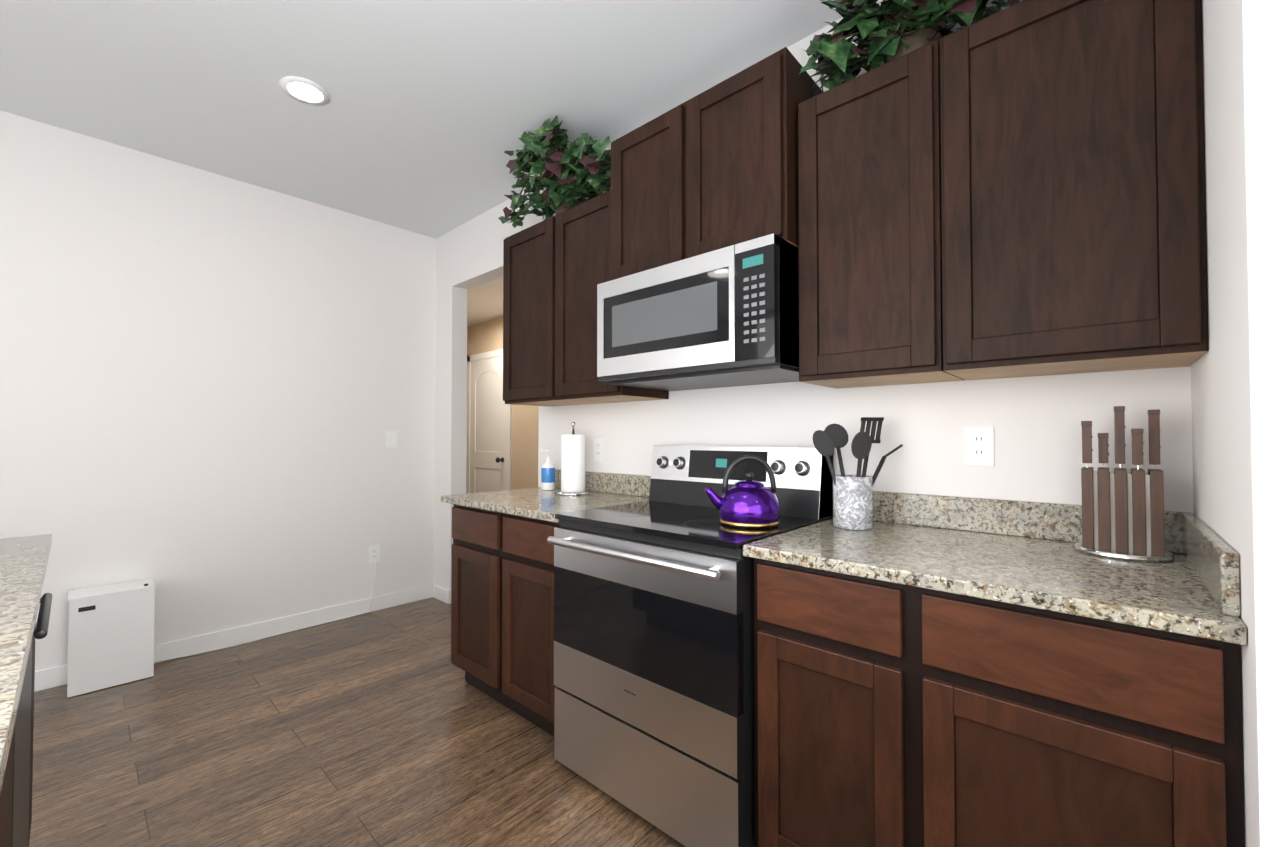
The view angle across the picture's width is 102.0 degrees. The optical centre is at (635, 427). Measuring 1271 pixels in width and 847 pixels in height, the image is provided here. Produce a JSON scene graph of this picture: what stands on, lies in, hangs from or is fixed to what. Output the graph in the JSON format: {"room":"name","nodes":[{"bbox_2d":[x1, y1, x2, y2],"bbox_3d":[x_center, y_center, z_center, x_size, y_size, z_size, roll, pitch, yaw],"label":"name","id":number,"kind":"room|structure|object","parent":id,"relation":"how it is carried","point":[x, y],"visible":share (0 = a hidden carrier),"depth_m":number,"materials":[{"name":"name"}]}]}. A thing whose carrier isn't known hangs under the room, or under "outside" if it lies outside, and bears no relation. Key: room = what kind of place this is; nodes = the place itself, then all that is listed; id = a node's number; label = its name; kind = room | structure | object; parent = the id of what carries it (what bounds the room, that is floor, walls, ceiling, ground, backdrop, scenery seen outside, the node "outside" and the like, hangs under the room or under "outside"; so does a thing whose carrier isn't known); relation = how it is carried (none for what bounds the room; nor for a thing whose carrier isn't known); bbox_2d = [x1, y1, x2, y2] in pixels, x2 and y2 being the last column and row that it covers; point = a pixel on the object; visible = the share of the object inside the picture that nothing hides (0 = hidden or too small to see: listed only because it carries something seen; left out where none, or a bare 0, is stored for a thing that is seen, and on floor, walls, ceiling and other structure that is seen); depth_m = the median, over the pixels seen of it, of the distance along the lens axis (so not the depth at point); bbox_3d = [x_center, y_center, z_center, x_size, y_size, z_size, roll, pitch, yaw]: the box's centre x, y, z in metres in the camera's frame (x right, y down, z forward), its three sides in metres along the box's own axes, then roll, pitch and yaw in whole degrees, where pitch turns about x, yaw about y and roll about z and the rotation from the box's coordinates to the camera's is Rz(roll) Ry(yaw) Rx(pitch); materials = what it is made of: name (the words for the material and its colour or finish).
{"room":"kitchen","nodes":[
{"label":"kitchen","id":0,"kind":"room"},
{"bbox_2d":[0,110,435,670],"bbox_3d":[-3.185,-0.113,2.148,0.120,2.700,4.820,-1,-1,42],"label":"wall","id":1,"kind":"structure","parent":0,"point":[214,387],"depth_m":2.89,"materials":[{"name":"white paint"}]},
{"bbox_2d":[34,584,449,691],"bbox_3d":[-2.591,1.181,1.663,1.380,0.095,4.700,-1,-1,42],"label":"baseboard","id":2,"kind":"structure","parent":1,"relation":"attached to","point":[52,677],"depth_m":3.08,"materials":[{"name":"white wood"}]},
{"bbox_2d":[369,545,379,562],"bbox_3d":[-1.800,0.871,3.548,0.007,0.116,0.072,-1,-1,42],"label":"outlet","id":3,"kind":"object","parent":1,"relation":"attached to","point":[374,550],"visible":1,"depth_m":3.55,"materials":[{"name":"white plastic"}]},
{"bbox_2d":[386,431,396,447],"bbox_3d":[-1.725,0.083,3.642,0.008,0.116,0.072,-1,-1,42],"label":"light switch","id":4,"kind":"object","parent":1,"relation":"attached to","point":[391,438],"visible":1,"depth_m":3.64,"materials":[{"name":"white plastic"}]},
{"bbox_2d":[29,597,684,846],"bbox_3d":[-0.703,1.265,2.020,9.720,0.060,8.020,-1,-1,42],"label":"floor","id":5,"kind":"structure","parent":0,"point":[389,727],"depth_m":1.92,"materials":[{"name":"brown wood"}]},
{"bbox_2d":[0,593,51,846],"bbox_3d":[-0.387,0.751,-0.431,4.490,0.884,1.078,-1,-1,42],"label":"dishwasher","id":6,"kind":"object","parent":5,"relation":"on","point":[16,808],"depth_m":1.10,"materials":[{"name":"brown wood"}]},
{"bbox_2d":[0,534,51,801],"bbox_3d":[-0.211,0.295,-0.231,4.550,0.030,0.540,-1,-1,42],"label":"island countertop","id":7,"kind":"structure","parent":6,"relation":"on","point":[23,560],"depth_m":0.85,"materials":[{"name":"beige stone"}]},
{"bbox_2d":[67,578,155,697],"bbox_3d":[-2.574,1.011,2.532,0.203,0.456,0.298,-1,-1,42],"label":"air purifier","id":8,"kind":"object","parent":5,"relation":"on","point":[110,635],"visible":1,"depth_m":2.46,"materials":[{"name":"white plastic"}]},
{"bbox_2d":[154,557,375,661],"bbox_3d":[-2.162,1.067,3.112,0.040,0.368,1.134,-1,-1,42],"label":"power cord","id":9,"kind":"object","parent":5,"relation":"on","point":[278,633],"visible":0.94,"depth_m":3.11,"materials":[{"name":"white plastic"}]},
{"bbox_2d":[451,504,560,735],"bbox_3d":[-0.371,0.799,2.405,0.860,0.884,0.612,-1,-1,42],"label":"base cabinet","id":10,"kind":"object","parent":5,"relation":"on","point":[502,613],"visible":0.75,"depth_m":2.15,"materials":[{"name":"brown wood"}]},
{"bbox_2d":[441,469,650,522],"bbox_3d":[-0.390,0.291,2.407,0.881,0.130,0.648,-1,-1,42],"label":"countertop","id":11,"kind":"structure","parent":10,"relation":"on","point":[603,490],"depth_m":2.40,"materials":[{"name":"stone"}]},
{"bbox_2d":[541,450,554,489],"bbox_3d":[-0.466,0.224,2.741,0.072,0.213,0.076,-1,-1,42],"label":"soap bottle","id":12,"kind":"object","parent":11,"relation":"on","point":[548,474],"visible":1,"depth_m":2.71,"materials":[{"name":"white plastic"}]},
{"bbox_2d":[557,422,588,495],"bbox_3d":[-0.307,0.150,2.546,0.160,0.355,0.160,-1,-1,42],"label":"paper towel holder","id":13,"kind":"object","parent":11,"relation":"on","point":[573,454],"visible":1,"depth_m":2.49,"materials":[{"name":"white paper"}]},
{"bbox_2d":[547,445,832,846],"bbox_3d":[0.185,0.651,1.810,0.754,1.160,0.698,-1,-1,42],"label":"range","id":14,"kind":"object","parent":5,"relation":"on","point":[654,655],"visible":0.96,"depth_m":1.56,"materials":[{"name":"silver metal"}]},
{"bbox_2d":[705,455,780,527],"bbox_3d":[0.358,0.196,1.641,0.204,0.218,0.200,-1,-1,42],"label":"kettle","id":15,"kind":"object","parent":14,"relation":"on","point":[749,502],"visible":1,"depth_m":1.58,"materials":[{"name":"purple metal"}]},
{"bbox_2d":[754,558,1244,846],"bbox_3d":[0.830,0.780,1.306,0.861,0.884,0.612,-1,-1,42],"label":"base cabinet","id":16,"kind":"object","parent":5,"relation":"on","point":[888,714],"visible":0.85,"depth_m":1.03,"materials":[{"name":"brown wood"}]},
{"bbox_2d":[743,491,1246,644],"bbox_3d":[0.817,0.272,1.301,0.862,0.130,0.648,-1,-1,42],"label":"countertop","id":17,"kind":"structure","parent":16,"relation":"on","point":[1025,553],"depth_m":1.15,"materials":[{"name":"stone"}]},
{"bbox_2d":[813,417,902,529],"bbox_3d":[0.705,0.139,1.630,0.204,0.345,0.227,-1,-1,42],"label":"utensil crock","id":18,"kind":"object","parent":17,"relation":"on","point":[852,502],"visible":1,"depth_m":1.59,"materials":[{"name":"stone"}]},
{"bbox_2d":[1074,406,1173,561],"bbox_3d":[1.179,0.127,1.252,0.177,0.357,0.177,-1,-1,42],"label":"knife block","id":19,"kind":"object","parent":17,"relation":"on","point":[1122,513],"visible":1,"depth_m":1.22,"materials":[{"name":"brown wood"}]},
{"bbox_2d":[0,0,841,238],"bbox_3d":[-0.674,-1.532,-0.046,6.820,0.060,4.940,-1,-1,42],"label":"ceiling","id":20,"kind":"structure","parent":0,"point":[426,116],"depth_m":2.15,"materials":[{"name":"white paint"}]},
{"bbox_2d":[279,76,330,105],"bbox_3d":[-1.432,-1.457,2.234,0.188,0.009,0.188,-1,-1,42],"label":"recessed light","id":21,"kind":"object","parent":20,"relation":"in","point":[305,90],"visible":1,"depth_m":2.23,"materials":[{"name":"white plastic"}]},
{"bbox_2d":[467,276,538,489],"bbox_3d":[-1.399,0.031,4.701,4.700,2.500,1.120,-1,-1,42],"label":"wall","id":22,"kind":"structure","parent":0,"point":[484,317],"depth_m":5.07,"materials":[{"name":"beige paint"}]},
{"bbox_2d":[466,349,510,493],"bbox_3d":[-1.594,0.244,5.441,0.850,2.100,0.085,-1,-1,42],"label":"hall door","id":23,"kind":"structure","parent":22,"relation":"in","point":[488,461],"depth_m":5.48,"materials":[{"name":"white wood"}]},
{"bbox_2d":[503,190,668,406],"bbox_3d":[-0.275,-0.567,2.534,0.860,0.880,0.327,-1,-1,42],"label":"upper cabinet","id":24,"kind":"object","parent":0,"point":[556,269],"visible":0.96,"depth_m":2.40,"materials":[{"name":"brown wood"}]},
{"bbox_2d":[498,116,610,227],"bbox_3d":[-0.401,-1.237,2.534,0.917,0.457,0.456,-1,-1,42],"label":"ivy plant","id":25,"kind":"object","parent":24,"relation":"on","point":[572,175],"visible":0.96,"depth_m":2.40,"materials":[{"name":"green plant"}]},
{"bbox_2d":[434,0,1193,603],"bbox_3d":[0.954,-0.121,1.706,6.820,2.700,0.120,-1,-1,42],"label":"wall","id":26,"kind":"structure","parent":0,"point":[1034,422],"depth_m":1.75,"materials":[{"name":"white paint"}]},
{"bbox_2d":[594,439,603,460],"bbox_3d":[-0.191,0.116,2.664,0.072,0.116,0.007,-1,-1,42],"label":"outlet","id":27,"kind":"object","parent":26,"relation":"attached to","point":[598,449],"visible":1,"depth_m":2.66,"materials":[{"name":"white plastic"}]},
{"bbox_2d":[611,47,821,279],"bbox_3d":[0.303,-0.867,1.965,0.758,0.600,0.392,-1,-1,42],"label":"upper cabinet","id":28,"kind":"object","parent":26,"relation":"attached to","point":[715,167],"visible":0.65,"depth_m":1.75,"materials":[{"name":"brown wood"}]},
{"bbox_2d":[597,233,798,390],"bbox_3d":[0.282,-0.368,1.933,0.756,0.392,0.456,-1,-1,42],"label":"microwave","id":29,"kind":"object","parent":28,"relation":"attached to","point":[728,316],"visible":0.98,"depth_m":1.70,"materials":[{"name":"silver metal"}]},
{"bbox_2d":[798,40,964,388],"bbox_3d":[0.753,-0.583,1.593,0.392,0.880,0.327,-1,-1,42],"label":"upper cabinet","id":30,"kind":"object","parent":26,"relation":"attached to","point":[869,232],"visible":0.96,"depth_m":1.46,"materials":[{"name":"brown wood"}]},
{"bbox_2d":[799,0,1022,92],"bbox_3d":[0.830,-1.232,1.422,0.739,0.409,0.438,-1,-1,42],"label":"ivy plant","id":31,"kind":"object","parent":30,"relation":"on","point":[886,31],"visible":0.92,"depth_m":1.48,"materials":[{"name":"green plant"}]},
{"bbox_2d":[965,427,993,465],"bbox_3d":[1.032,0.056,1.545,0.072,0.116,0.007,-1,-1,42],"label":"outlet","id":32,"kind":"object","parent":26,"relation":"attached to","point":[979,446],"visible":1,"depth_m":1.54,"materials":[{"name":"white plastic"}]},
{"bbox_2d":[940,0,1207,379],"bbox_3d":[1.071,-0.588,1.301,0.466,0.880,0.327,-1,-1,42],"label":"upper cabinet","id":33,"kind":"object","parent":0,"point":[1073,212],"visible":1,"depth_m":1.17,"materials":[{"name":"brown wood"}]},
{"bbox_2d":[1191,0,1270,846],"bbox_3d":[1.164,-0.134,0.958,0.120,2.700,0.700,-1,-1,42],"label":"wall","id":34,"kind":"structure","parent":0,"point":[1231,403],"depth_m":0.78,"materials":[{"name":"white paint"}]}
]}

